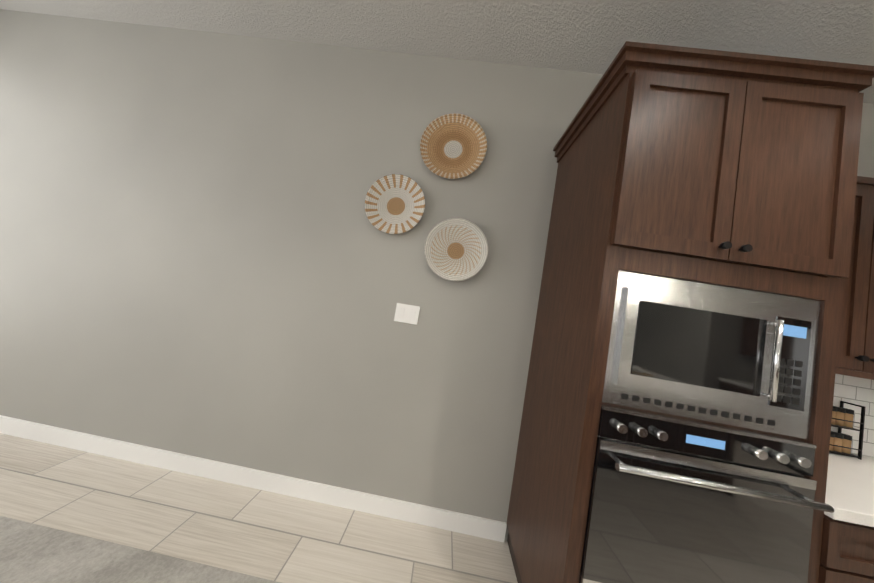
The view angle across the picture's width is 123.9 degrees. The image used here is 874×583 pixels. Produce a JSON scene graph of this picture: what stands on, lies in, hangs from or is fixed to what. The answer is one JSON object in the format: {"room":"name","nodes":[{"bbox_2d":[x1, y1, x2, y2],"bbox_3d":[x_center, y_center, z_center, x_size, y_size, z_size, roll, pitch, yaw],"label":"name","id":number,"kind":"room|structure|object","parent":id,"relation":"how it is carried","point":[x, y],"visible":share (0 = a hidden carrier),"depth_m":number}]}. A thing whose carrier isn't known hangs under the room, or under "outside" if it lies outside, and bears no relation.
{"room":"kitchen","nodes":[
{"label":"kitchen","id":0,"kind":"room"},
{"bbox_2d":[0,433,517,582],"bbox_3d":[1.054,1.483,-2.810,11.840,0.100,8.650,9,-3,3],"label":"floor","id":1,"kind":"structure","parent":0,"point":[273,536],"depth_m":1.28},
{"bbox_2d":[0,516,279,582],"bbox_3d":[-1.634,1.112,-0.133,2.100,0.011,2.470,9,-3,3],"label":"rug","id":2,"kind":"object","parent":1,"relation":"on","point":[32,553],"visible":1,"depth_m":1.03},
{"bbox_2d":[0,415,506,541],"bbox_3d":[-2.006,1.084,1.558,4.918,0.105,0.014,9,-3,3],"label":"baseboard","id":3,"kind":"structure","parent":1,"relation":"on","point":[472,525],"depth_m":1.49},
{"bbox_2d":[506,49,873,582],"bbox_3d":[1.017,0.372,1.152,0.850,2.456,0.628,9,-3,3],"label":"tall cabinet","id":4,"kind":"object","parent":1,"relation":"on","point":[716,154],"depth_m":0.88},
{"bbox_2d":[842,517,873,582],"bbox_3d":[1.584,1.272,1.082,0.560,0.860,0.618,9,-3,3],"label":"base cabinet","id":5,"kind":"object","parent":1,"relation":"on","point":[858,555],"depth_m":0.80},
{"bbox_2d":[846,453,873,524],"bbox_3d":[3.324,1.099,1.008,3.943,0.040,0.628,9,-3,3],"label":"countertop","id":6,"kind":"structure","parent":5,"relation":"on","point":[860,503],"depth_m":0.95},
{"bbox_2d":[829,401,865,459],"bbox_3d":[2.250,0.768,1.335,0.238,0.290,0.082,9,-3,3],"label":"spice rack","id":7,"kind":"object","parent":6,"relation":"on","point":[840,442],"visible":0.46,"depth_m":1.31},
{"bbox_2d":[0,9,873,540],"bbox_3d":[1.502,0.158,1.520,11.840,3.070,0.120,9,-3,3],"label":"wall","id":8,"kind":"structure","parent":0,"point":[202,255],"depth_m":1.60},
{"bbox_2d":[365,174,424,233],"bbox_3d":[-0.277,-0.574,1.552,0.400,0.400,0.050,9,-3,3],"label":"hanging basket","id":9,"kind":"object","parent":8,"relation":"attached to","point":[394,203],"visible":0.94,"depth_m":1.55},
{"bbox_2d":[394,303,419,324],"bbox_3d":[-0.198,0.146,1.531,0.155,0.120,0.010,9,-3,3],"label":"switch plate","id":10,"kind":"object","parent":8,"relation":"attached to","point":[406,313],"visible":1,"depth_m":1.53},
{"bbox_2d":[420,114,486,178],"bbox_3d":[0.109,-0.959,1.556,0.440,0.440,0.050,9,-3,3],"label":"hanging basket","id":11,"kind":"object","parent":8,"relation":"attached to","point":[453,146],"visible":1,"depth_m":1.56},
{"bbox_2d":[424,218,487,280],"bbox_3d":[0.123,-0.268,1.517,0.410,0.410,0.050,9,-3,3],"label":"hanging basket","id":12,"kind":"object","parent":8,"relation":"attached to","point":[455,249],"visible":1,"depth_m":1.52},
{"bbox_2d":[0,0,873,103],"bbox_3d":[1.569,-1.641,-2.659,11.840,0.100,8.650,9,-3,3],"label":"ceiling","id":13,"kind":"structure","parent":0,"point":[589,36],"depth_m":1.40},
{"bbox_2d":[606,241,857,456],"bbox_3d":[1.037,0.191,1.005,0.734,0.595,0.363,9,-3,3],"label":"microwave","id":14,"kind":"object","parent":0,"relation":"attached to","point":[701,364],"depth_m":0.86},
{"bbox_2d":[858,185,873,376],"bbox_3d":[2.069,-0.075,1.275,1.064,0.930,0.338,9,-3,3],"label":"upper cabinet","id":15,"kind":"object","parent":0,"relation":"attached to","point":[865,347],"depth_m":1.10}
]}

